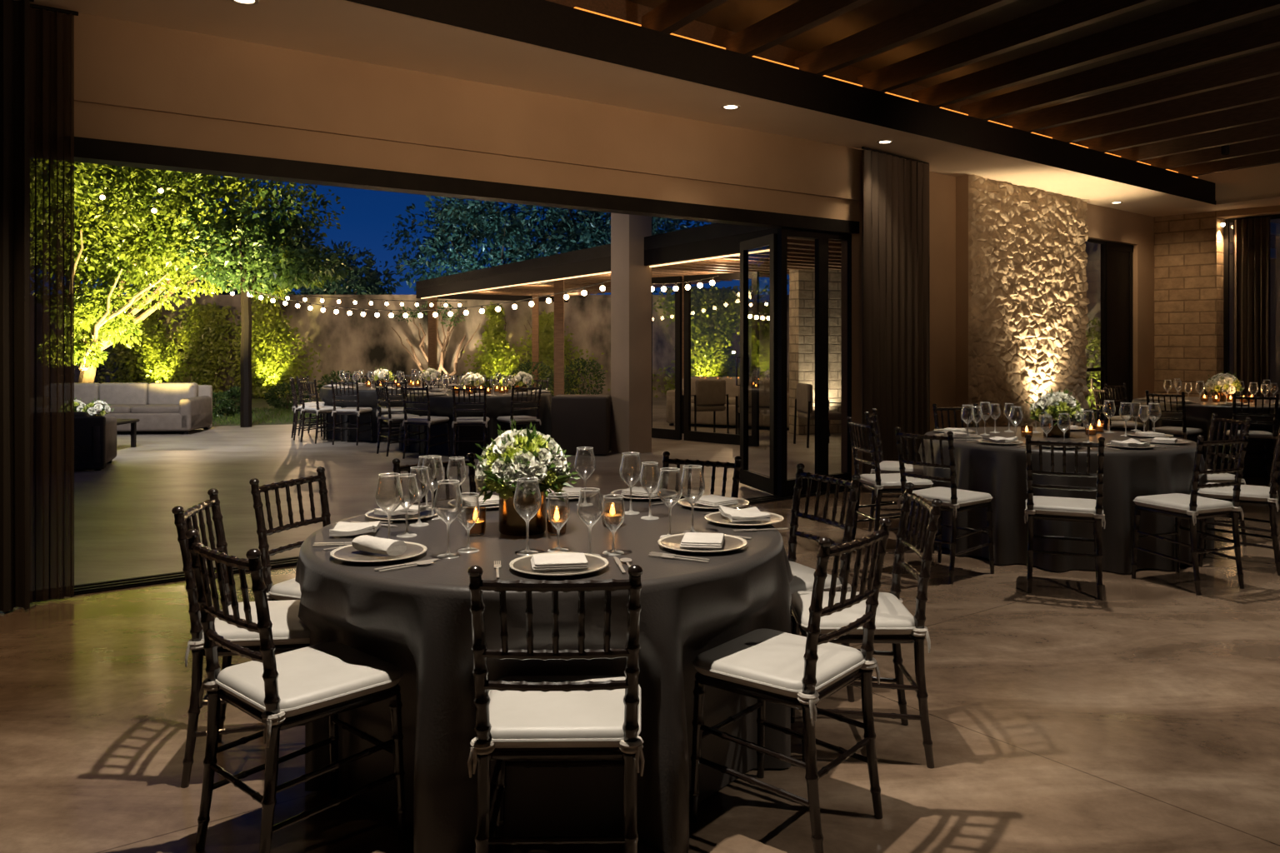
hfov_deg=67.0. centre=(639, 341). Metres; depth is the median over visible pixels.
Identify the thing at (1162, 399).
charger plate
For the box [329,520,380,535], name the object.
napkin
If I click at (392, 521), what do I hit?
fork
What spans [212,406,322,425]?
grass
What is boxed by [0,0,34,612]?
curtain
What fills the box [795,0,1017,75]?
ceiling beam
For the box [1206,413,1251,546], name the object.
chair
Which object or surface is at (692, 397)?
seat cushion
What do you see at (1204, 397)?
votive candle
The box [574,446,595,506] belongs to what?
wine glass
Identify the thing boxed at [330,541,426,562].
charger plate
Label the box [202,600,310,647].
cushion
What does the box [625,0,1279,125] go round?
ceiling
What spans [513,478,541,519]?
bowl
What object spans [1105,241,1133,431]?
door
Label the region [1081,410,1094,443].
wine glass
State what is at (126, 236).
tree
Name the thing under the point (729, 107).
recessed light
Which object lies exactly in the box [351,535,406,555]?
napkin
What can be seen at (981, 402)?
wine glass
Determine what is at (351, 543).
spoon
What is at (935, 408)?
chair
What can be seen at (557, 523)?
votive candle
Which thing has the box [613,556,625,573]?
knife
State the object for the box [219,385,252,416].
shrub
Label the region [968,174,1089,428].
stone wall
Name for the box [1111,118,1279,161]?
ceiling beam
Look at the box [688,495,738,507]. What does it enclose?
napkin
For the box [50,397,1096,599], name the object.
floor
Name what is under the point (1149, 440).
charger plate
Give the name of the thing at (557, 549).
water goblet
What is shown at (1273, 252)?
beam
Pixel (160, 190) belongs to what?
string light bulb
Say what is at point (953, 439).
knife
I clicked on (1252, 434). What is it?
cushion
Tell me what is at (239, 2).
recessed light
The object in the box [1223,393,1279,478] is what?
chair
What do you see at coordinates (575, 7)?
led strip
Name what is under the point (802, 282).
stone wall
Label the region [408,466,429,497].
bowl
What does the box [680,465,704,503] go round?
bowl
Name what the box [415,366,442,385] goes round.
flower arrangement
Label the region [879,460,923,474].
cushion
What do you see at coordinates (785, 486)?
door
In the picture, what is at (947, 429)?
napkin
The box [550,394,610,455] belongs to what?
buffet table
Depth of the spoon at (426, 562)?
2.96 m
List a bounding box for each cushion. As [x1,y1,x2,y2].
[74,383,99,404]
[74,411,89,416]
[86,404,144,413]
[99,382,149,404]
[130,404,179,413]
[148,382,198,404]
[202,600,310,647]
[216,641,400,718]
[270,578,301,600]
[297,404,323,409]
[304,401,324,404]
[304,405,341,411]
[335,407,371,413]
[380,407,403,413]
[380,414,419,420]
[406,415,449,423]
[456,416,489,423]
[489,675,639,748]
[497,415,536,422]
[690,376,721,394]
[690,395,694,403]
[694,629,864,698]
[721,376,751,397]
[725,396,735,404]
[788,560,840,592]
[790,591,914,634]
[859,473,932,489]
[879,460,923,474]
[912,486,991,507]
[1026,495,1095,517]
[1100,420,1145,428]
[1111,415,1129,420]
[1134,493,1233,514]
[1152,426,1203,434]
[1199,482,1269,501]
[1206,469,1234,482]
[1225,430,1272,439]
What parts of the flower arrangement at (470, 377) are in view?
flower, flower, flower, flower, flower, flower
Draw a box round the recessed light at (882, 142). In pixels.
[876,140,893,144]
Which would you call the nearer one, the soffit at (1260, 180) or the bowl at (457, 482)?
the bowl at (457, 482)
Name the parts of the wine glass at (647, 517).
stem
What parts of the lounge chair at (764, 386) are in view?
leg frame, seat, backrest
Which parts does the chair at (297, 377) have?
post, post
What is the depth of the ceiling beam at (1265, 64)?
8.71 m
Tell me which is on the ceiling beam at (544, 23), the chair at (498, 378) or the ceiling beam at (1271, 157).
the ceiling beam at (1271, 157)
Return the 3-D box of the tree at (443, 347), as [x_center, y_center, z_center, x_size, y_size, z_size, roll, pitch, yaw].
[-5.142,0.207,24.104,2.261,2.554,1.052,0,0,0]
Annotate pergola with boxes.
[415,223,840,395]
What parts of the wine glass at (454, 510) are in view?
stem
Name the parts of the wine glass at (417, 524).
stem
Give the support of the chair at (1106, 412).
on the floor at (1144, 717)
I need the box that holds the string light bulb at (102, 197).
[100,192,104,199]
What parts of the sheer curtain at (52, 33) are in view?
curtain rail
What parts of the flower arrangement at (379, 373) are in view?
flower, flower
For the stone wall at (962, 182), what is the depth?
10.91 m
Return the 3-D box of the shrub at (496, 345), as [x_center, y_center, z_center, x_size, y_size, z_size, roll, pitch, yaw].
[-3.627,0.234,24.532,1.806,2.517,0.617,0,0,-3]
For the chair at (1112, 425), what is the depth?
11.14 m
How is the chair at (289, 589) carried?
on the floor at (1144, 717)
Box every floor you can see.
[0,475,1279,852]
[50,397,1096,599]
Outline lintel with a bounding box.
[1216,205,1279,219]
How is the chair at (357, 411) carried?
on the floor at (125, 527)
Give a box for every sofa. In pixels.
[74,382,212,434]
[665,376,789,430]
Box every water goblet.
[456,492,479,553]
[546,492,569,552]
[601,494,624,555]
[1040,415,1052,433]
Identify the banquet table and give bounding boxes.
[295,495,793,852]
[319,383,462,441]
[399,390,551,455]
[918,426,1214,574]
[1125,396,1279,478]
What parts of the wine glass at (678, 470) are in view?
stem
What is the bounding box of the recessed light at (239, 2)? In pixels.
[230,0,259,4]
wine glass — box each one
[375,473,403,539]
[395,473,418,537]
[408,466,429,526]
[416,455,436,508]
[420,455,444,519]
[434,480,462,559]
[446,456,466,512]
[513,477,541,555]
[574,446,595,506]
[577,487,602,556]
[619,452,642,514]
[639,461,660,519]
[657,467,682,538]
[680,465,704,533]
[960,405,974,439]
[970,406,982,437]
[978,401,991,435]
[989,403,1000,433]
[1003,403,1014,432]
[1057,413,1070,432]
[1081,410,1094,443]
[1102,400,1115,433]
[1119,402,1132,436]
[1130,402,1141,431]
[1146,403,1161,422]
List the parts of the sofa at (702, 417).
armrest, armrest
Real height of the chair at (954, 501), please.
0.911 m
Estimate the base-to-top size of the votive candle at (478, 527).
0.093 m
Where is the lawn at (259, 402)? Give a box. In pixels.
[212,397,322,426]
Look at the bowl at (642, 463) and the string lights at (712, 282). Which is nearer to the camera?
the bowl at (642, 463)
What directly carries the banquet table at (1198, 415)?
on the floor at (1144, 717)
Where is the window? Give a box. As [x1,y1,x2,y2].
[1223,214,1279,391]
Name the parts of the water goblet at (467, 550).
stem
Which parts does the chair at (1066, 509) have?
post, seat frame, rail, rail, rail, leg, post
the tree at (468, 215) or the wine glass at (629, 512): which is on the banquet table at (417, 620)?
the wine glass at (629, 512)
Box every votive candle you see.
[465,506,485,534]
[546,505,566,533]
[601,502,623,524]
[1020,425,1032,437]
[1085,423,1096,434]
[1095,420,1104,432]
[1200,395,1207,400]
[1212,395,1219,402]
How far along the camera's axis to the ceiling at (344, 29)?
6.75 m
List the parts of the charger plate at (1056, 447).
dish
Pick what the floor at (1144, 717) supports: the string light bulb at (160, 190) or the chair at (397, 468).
the chair at (397, 468)
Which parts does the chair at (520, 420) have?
post, seat frame, rail, rail, rail, post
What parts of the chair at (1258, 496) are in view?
leg, leg, seat frame, post, post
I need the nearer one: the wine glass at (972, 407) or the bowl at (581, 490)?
the bowl at (581, 490)
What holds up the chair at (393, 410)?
on the floor at (125, 527)
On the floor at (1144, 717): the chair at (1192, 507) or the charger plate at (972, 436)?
the chair at (1192, 507)
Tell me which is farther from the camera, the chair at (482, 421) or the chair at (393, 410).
the chair at (393, 410)
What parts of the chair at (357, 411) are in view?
post, rail, rail, rail, leg, seat frame, post, leg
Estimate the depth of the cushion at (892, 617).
3.33 m
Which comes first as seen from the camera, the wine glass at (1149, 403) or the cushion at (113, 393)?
the wine glass at (1149, 403)
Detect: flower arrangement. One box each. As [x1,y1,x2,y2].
[74,397,89,411]
[81,398,114,416]
[370,366,396,386]
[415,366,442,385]
[458,370,485,393]
[466,418,580,535]
[505,369,535,392]
[1025,388,1088,437]
[1201,371,1244,401]
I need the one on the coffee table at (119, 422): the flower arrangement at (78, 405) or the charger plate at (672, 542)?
the flower arrangement at (78, 405)
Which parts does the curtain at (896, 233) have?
rail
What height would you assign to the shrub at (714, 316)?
2.987 m
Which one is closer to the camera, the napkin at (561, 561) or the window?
the napkin at (561, 561)
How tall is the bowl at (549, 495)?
0.111 m
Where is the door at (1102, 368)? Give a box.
[1085,239,1105,420]
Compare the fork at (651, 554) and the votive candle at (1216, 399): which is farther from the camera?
the votive candle at (1216, 399)
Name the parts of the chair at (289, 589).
post, rail, rail, rail, post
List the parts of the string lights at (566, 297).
bulb, bulb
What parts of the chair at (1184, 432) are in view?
post, rail, rail, rail, seat frame, post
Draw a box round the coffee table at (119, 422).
[116,419,139,447]
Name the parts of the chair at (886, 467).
post, rail, post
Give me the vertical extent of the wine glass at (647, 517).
0.216 m
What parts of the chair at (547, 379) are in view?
rail, post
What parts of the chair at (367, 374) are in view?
rail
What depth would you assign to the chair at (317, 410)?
13.78 m
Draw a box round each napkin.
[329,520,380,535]
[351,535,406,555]
[374,502,432,515]
[429,392,443,394]
[432,388,447,390]
[458,495,499,506]
[530,553,589,570]
[546,487,583,496]
[620,486,667,497]
[680,532,724,549]
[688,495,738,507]
[719,505,769,522]
[942,427,965,432]
[944,432,969,436]
[982,436,1017,443]
[1070,425,1078,429]
[1110,438,1149,446]
[1135,431,1165,436]
[1151,437,1177,443]
[1171,400,1191,402]
[1224,401,1244,404]
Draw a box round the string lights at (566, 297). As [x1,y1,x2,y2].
[246,280,610,318]
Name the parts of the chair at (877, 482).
post, rail, rail, rail, post, seat frame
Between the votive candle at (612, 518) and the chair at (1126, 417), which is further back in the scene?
the chair at (1126, 417)
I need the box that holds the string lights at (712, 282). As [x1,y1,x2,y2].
[651,275,718,291]
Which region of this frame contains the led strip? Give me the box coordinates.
[574,6,1198,178]
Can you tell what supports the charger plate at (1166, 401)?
on the banquet table at (1198, 415)
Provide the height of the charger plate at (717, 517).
0.016 m
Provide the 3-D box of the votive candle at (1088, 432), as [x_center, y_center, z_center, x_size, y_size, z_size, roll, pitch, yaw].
[3.327,0.648,7.134,0.079,0.078,0.080,0,0,36]
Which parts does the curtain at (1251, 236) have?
rail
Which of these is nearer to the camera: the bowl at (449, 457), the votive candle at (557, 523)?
the votive candle at (557, 523)
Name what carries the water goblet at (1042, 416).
on the banquet table at (998, 471)
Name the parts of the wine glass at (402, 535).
stem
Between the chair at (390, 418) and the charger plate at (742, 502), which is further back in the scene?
the chair at (390, 418)
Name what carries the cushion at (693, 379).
on the sofa at (702, 417)
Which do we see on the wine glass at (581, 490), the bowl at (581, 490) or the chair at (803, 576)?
the bowl at (581, 490)
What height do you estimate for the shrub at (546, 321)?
2.339 m
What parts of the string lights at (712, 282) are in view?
bulb, bulb, bulb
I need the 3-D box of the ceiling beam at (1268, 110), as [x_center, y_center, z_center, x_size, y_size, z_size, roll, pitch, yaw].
[7.309,-2.262,7.192,0.085,0.190,9.280,0,0,-27]
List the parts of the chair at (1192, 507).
leg, leg, seat frame, post, rail, rail, rail, post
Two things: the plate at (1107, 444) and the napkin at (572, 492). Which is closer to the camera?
the napkin at (572, 492)
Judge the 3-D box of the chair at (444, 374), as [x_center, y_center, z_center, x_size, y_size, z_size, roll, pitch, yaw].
[-3.215,0.986,15.951,0.425,0.911,0.485,0,0,28]
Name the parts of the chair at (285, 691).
post, rail, rail, rail, post, seat frame, leg, leg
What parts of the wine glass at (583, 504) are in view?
stem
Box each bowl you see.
[375,473,403,514]
[395,475,418,508]
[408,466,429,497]
[416,455,436,484]
[420,455,444,489]
[434,480,462,523]
[446,457,466,485]
[456,493,479,528]
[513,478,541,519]
[546,494,569,528]
[574,447,595,478]
[577,488,602,525]
[601,495,624,530]
[619,452,642,485]
[639,463,660,490]
[657,470,682,506]
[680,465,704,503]
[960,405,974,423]
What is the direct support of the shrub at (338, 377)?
on the lawn at (259, 402)
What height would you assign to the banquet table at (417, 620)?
0.750 m
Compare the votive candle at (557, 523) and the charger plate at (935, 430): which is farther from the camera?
the charger plate at (935, 430)
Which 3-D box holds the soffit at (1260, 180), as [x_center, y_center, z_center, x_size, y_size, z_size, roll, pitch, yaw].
[10.302,-2.200,8.554,0.050,0.661,11.500,0,0,-27]
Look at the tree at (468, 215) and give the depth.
29.42 m
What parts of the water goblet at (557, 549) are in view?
stem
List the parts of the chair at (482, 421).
post, leg, rail, rail, rail, seat frame, post, leg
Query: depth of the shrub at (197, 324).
24.54 m
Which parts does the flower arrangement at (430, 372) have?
flower, flower, flower, flower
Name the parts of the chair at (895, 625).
leg, leg, seat frame, post, rail, rail, rail, post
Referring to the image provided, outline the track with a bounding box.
[74,487,860,594]
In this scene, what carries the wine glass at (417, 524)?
on the banquet table at (417, 620)
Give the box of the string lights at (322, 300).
[146,279,461,306]
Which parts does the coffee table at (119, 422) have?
leg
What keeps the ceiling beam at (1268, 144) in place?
on the ceiling beam at (544, 23)
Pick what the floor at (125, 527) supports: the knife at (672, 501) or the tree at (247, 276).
the tree at (247, 276)
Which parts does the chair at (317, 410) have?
post, rail, post, seat frame, leg, leg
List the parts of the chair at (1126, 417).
post, rail, rail, rail, post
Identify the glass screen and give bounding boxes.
[651,275,682,439]
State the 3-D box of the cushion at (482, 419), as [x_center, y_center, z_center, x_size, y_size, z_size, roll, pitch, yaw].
[-2.073,0.962,11.893,0.411,0.064,0.400,0,0,-4]
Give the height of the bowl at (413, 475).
0.116 m
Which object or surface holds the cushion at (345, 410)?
on the chair at (357, 411)
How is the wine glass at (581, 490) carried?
on the banquet table at (417, 620)
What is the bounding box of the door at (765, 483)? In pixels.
[735,233,777,494]
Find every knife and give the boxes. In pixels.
[313,541,351,544]
[350,520,397,526]
[374,559,439,570]
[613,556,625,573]
[650,500,676,504]
[735,535,751,539]
[953,439,981,439]
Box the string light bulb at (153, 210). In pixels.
[151,205,156,213]
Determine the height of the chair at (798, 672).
0.911 m
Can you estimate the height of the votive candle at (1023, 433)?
0.078 m
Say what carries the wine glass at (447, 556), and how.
on the banquet table at (417, 620)
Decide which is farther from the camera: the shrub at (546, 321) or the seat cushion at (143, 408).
the shrub at (546, 321)
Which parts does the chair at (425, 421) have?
post, rail, rail, rail, leg, seat frame, post, leg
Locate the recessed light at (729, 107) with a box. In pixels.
[720,104,740,109]
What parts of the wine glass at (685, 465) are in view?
stem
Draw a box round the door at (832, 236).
[824,231,851,490]
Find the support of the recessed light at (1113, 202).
in the ceiling at (344, 29)
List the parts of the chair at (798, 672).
leg, leg, seat frame, post, rail, rail, rail, post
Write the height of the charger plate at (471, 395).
0.016 m
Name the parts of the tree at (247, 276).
crown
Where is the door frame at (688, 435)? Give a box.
[683,271,759,446]
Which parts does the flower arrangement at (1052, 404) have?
flower, flower, flower, flower, flower, flower, flower, flower, flower, flower, flower, flower, flower, flower, flower, flower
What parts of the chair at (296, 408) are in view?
post, post, leg, leg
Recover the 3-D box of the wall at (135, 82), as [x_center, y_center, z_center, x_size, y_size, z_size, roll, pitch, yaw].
[-2.172,-0.240,6.416,10.499,3.360,0.300,0,0,-36]
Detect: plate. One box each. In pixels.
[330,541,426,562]
[365,507,440,521]
[429,389,449,391]
[447,498,499,509]
[467,394,490,396]
[509,552,608,575]
[545,488,597,499]
[610,488,678,499]
[657,533,747,552]
[677,496,749,509]
[705,511,784,526]
[933,429,974,433]
[935,433,979,439]
[977,439,1023,444]
[1035,445,1074,449]
[1070,426,1087,430]
[1105,443,1155,449]
[1126,433,1174,438]
[1138,398,1166,400]
[1140,438,1189,444]
[1165,400,1196,403]
[1218,403,1247,405]
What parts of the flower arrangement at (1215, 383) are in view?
flower, flower, flower, flower, flower, flower, flower, flower, flower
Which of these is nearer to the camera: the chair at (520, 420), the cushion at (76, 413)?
the cushion at (76, 413)
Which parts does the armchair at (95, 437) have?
backrest, armrest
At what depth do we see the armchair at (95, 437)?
10.73 m
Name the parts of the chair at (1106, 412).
rail, post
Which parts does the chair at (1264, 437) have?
leg, post, seat frame, rail, rail, rail, leg, post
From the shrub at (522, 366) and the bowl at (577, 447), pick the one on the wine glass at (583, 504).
the bowl at (577, 447)
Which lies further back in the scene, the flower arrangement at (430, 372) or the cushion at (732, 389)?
the cushion at (732, 389)
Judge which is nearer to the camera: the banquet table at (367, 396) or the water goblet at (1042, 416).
the water goblet at (1042, 416)
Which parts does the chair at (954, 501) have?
post, rail, rail, rail, leg, seat frame, post, leg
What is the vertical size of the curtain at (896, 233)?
3.282 m
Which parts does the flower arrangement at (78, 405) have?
flower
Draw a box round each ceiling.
[14,0,1279,216]
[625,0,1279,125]
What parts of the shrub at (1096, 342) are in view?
stem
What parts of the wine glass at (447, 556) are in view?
stem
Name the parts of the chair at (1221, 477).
post, rail, rail, rail, post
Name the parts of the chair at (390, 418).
post, post, seat frame, leg, leg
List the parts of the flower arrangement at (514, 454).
flower, flower, flower, flower, flower, flower, flower, flower, flower, flower, flower, flower, flower, flower, flower, flower, flower, flower, flower, flower, flower, flower, flower, flower, flower, flower, flower, flower, flower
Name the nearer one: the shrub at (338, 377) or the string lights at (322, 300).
the string lights at (322, 300)
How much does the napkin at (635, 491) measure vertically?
0.022 m
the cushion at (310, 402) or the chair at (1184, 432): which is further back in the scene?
the cushion at (310, 402)
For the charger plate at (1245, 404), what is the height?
0.016 m
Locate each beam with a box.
[345,0,1216,204]
[641,0,728,34]
[723,0,872,56]
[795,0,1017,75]
[856,0,1161,92]
[911,0,1279,107]
[960,15,1279,120]
[1004,48,1279,132]
[1043,75,1279,143]
[1079,98,1279,152]
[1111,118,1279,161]
[1141,135,1279,169]
[1169,150,1279,176]
[1229,242,1276,259]
[1270,222,1279,235]
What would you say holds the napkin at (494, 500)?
on the plate at (453, 502)
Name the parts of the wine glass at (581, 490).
stem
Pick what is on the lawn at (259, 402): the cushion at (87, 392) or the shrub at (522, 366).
the shrub at (522, 366)
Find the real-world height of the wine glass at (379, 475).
0.241 m
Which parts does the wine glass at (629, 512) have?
stem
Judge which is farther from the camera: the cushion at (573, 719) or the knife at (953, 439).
the knife at (953, 439)
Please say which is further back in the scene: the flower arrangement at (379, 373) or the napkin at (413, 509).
the flower arrangement at (379, 373)
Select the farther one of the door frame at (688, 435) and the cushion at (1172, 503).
the door frame at (688, 435)
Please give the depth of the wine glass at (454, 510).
3.93 m
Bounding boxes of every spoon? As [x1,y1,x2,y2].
[312,543,351,545]
[379,560,434,571]
[620,558,631,567]
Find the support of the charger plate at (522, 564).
on the banquet table at (417, 620)
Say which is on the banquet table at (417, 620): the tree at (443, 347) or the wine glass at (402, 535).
the wine glass at (402, 535)
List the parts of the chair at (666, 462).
post, rail, rail, post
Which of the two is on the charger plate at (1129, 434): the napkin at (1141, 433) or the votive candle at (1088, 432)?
the napkin at (1141, 433)
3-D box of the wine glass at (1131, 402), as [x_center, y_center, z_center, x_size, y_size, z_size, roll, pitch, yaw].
[3.830,0.581,7.467,0.082,0.216,0.082,0,0,-8]
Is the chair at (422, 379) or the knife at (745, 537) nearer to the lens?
the knife at (745, 537)
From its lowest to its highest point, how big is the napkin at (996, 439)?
0.041 m
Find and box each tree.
[74,161,345,383]
[125,238,292,294]
[162,188,354,427]
[276,240,403,294]
[382,195,599,294]
[391,299,479,383]
[492,201,716,294]
[761,274,789,294]
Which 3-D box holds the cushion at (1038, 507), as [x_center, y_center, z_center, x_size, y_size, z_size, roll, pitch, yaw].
[2.490,0.962,5.680,0.411,0.064,0.400,0,0,23]
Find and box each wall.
[35,8,861,221]
[74,295,789,397]
[789,268,840,434]
[840,149,1154,489]
[955,175,968,427]
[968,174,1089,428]
[1085,213,1189,420]
[1154,210,1223,397]
[1229,219,1279,399]
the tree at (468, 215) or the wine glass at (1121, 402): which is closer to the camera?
the wine glass at (1121, 402)
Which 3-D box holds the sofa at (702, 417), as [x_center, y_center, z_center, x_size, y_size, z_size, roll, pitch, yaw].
[1.600,1.025,16.400,2.200,0.830,0.800,0,0,25]
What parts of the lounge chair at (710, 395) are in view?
leg frame, seat, backrest, leg frame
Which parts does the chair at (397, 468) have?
post, rail, rail, post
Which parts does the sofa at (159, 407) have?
armrest, backrest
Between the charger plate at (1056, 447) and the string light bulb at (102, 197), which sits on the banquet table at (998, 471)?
the charger plate at (1056, 447)
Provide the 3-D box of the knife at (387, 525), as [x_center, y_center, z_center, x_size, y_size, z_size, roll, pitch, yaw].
[-0.999,0.685,3.627,0.223,0.005,0.016,0,0,24]
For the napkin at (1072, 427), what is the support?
on the charger plate at (1079, 428)
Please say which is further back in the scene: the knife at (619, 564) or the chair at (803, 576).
the chair at (803, 576)
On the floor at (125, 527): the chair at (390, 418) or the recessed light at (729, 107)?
the chair at (390, 418)
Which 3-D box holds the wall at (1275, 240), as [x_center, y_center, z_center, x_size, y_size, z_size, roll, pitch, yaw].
[13.205,-0.360,13.143,0.200,3.600,10.500,0,0,-41]
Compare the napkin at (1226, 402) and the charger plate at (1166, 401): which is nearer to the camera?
the napkin at (1226, 402)
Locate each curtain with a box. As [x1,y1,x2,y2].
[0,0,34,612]
[29,3,78,602]
[861,146,929,491]
[1230,215,1272,397]
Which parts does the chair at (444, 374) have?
rail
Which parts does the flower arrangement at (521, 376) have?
flower, flower, flower, flower, flower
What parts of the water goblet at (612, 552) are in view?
stem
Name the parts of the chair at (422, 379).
post, rail, post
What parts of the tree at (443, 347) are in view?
crown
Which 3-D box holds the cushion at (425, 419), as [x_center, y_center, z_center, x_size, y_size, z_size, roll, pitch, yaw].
[-2.637,0.962,12.002,0.411,0.064,0.400,0,0,26]
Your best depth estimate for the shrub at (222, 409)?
18.16 m
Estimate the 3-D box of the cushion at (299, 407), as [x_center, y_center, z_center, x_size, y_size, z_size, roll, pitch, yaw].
[-4.905,0.962,14.358,0.400,0.064,0.411,0,0,-24]
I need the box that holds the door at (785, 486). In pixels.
[777,227,824,496]
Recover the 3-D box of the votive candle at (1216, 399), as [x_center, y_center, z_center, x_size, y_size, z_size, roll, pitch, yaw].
[6.543,0.648,10.976,0.080,0.078,0.079,0,0,0]
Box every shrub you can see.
[74,296,214,383]
[161,301,240,396]
[209,295,330,398]
[212,390,232,419]
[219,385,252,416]
[263,380,312,410]
[316,370,364,393]
[462,301,527,389]
[485,310,610,395]
[508,360,554,396]
[564,357,605,394]
[652,285,769,398]
[1085,317,1100,425]
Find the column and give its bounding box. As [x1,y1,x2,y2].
[610,212,651,454]
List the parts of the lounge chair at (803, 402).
backrest, leg frame, seat, leg frame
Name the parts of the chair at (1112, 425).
post, rail, post, seat frame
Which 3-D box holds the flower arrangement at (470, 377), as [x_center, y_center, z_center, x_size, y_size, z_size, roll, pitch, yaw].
[-2.251,0.532,12.985,0.380,0.313,0.400,0,0,-2]
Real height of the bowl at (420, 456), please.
0.116 m
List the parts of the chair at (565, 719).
post, leg, rail, rail, rail, seat frame, post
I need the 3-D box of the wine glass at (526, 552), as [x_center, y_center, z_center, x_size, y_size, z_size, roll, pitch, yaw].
[-0.366,0.568,3.146,0.092,0.241,0.092,0,0,-13]
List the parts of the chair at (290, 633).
post, rail, rail, rail, post, seat frame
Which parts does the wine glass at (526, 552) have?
stem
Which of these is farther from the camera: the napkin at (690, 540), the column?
the column
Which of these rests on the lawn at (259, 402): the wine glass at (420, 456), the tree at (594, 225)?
the tree at (594, 225)
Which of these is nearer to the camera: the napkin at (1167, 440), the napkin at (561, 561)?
the napkin at (561, 561)
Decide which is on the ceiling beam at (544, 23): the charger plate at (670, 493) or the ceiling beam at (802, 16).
the ceiling beam at (802, 16)
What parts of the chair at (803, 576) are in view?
post, rail, rail, rail, post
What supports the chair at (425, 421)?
on the floor at (125, 527)
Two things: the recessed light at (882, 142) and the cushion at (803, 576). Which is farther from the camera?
the recessed light at (882, 142)
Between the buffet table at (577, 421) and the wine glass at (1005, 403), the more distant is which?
the buffet table at (577, 421)
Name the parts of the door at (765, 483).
handle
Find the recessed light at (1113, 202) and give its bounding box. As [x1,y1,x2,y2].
[1110,201,1123,204]
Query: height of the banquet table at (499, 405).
0.750 m
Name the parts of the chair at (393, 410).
post, rail, seat frame, rail, post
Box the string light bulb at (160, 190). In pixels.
[158,185,163,193]
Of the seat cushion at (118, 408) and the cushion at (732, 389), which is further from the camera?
the cushion at (732, 389)
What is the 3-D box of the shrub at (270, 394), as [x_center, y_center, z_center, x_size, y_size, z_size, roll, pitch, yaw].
[-7.478,1.155,20.493,0.965,0.661,0.827,0,0,0]
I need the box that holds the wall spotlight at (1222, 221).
[1220,219,1224,226]
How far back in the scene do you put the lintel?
13.56 m
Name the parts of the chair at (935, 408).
post, rail, post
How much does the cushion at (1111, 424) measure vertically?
0.064 m
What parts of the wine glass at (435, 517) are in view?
stem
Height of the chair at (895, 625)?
0.911 m
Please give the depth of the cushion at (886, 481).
6.56 m
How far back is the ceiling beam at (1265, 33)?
7.98 m
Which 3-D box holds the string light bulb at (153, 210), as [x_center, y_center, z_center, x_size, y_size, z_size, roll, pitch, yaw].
[-7.489,-2.038,14.900,0.072,0.114,0.068,0,0,0]
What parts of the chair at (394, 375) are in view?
rail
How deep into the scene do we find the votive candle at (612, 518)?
3.60 m
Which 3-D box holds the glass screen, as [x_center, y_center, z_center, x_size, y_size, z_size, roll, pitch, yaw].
[0.350,0.240,14.380,0.666,2.400,0.056,0,0,41]
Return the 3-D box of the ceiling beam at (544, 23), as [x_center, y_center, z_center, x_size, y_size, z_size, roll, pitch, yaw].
[1.251,-2.015,7.734,17.149,0.299,0.112,0,0,-40]
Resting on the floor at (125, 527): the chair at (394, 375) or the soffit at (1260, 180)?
the chair at (394, 375)
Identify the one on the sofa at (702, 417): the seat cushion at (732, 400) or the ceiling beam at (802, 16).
the seat cushion at (732, 400)
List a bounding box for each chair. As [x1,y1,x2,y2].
[171,488,310,788]
[185,529,406,852]
[249,466,330,600]
[289,377,324,440]
[295,375,324,435]
[298,379,342,444]
[330,380,373,445]
[344,373,368,384]
[374,383,420,456]
[375,380,407,441]
[392,452,476,504]
[393,373,418,383]
[400,385,449,460]
[421,377,448,389]
[443,373,463,384]
[451,385,489,460]
[467,565,644,852]
[471,377,499,389]
[496,384,541,437]
[529,378,549,390]
[661,451,741,509]
[682,379,729,434]
[689,517,891,852]
[735,380,769,434]
[787,463,860,702]
[790,482,942,769]
[793,383,840,448]
[846,416,934,554]
[865,408,923,531]
[894,426,994,584]
[932,403,979,429]
[1024,434,1105,599]
[1056,405,1109,429]
[1092,385,1145,432]
[1104,383,1129,420]
[1131,432,1249,594]
[1145,390,1204,459]
[1197,425,1279,575]
[1204,382,1241,397]
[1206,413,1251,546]
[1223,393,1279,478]
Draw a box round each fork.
[323,546,340,550]
[335,520,392,524]
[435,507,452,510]
[494,560,500,578]
[648,553,709,562]
[732,528,788,531]
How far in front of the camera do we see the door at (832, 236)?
9.30 m
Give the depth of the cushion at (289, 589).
3.70 m
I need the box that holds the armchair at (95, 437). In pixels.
[74,411,116,470]
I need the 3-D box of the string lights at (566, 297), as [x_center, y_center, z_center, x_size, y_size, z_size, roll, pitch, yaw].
[-3.394,-0.628,14.450,7.475,0.549,0.071,0,0,29]
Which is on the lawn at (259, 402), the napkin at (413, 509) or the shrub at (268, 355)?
the shrub at (268, 355)
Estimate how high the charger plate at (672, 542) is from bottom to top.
0.016 m
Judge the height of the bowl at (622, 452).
0.131 m
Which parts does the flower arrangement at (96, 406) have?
flower, flower, flower, flower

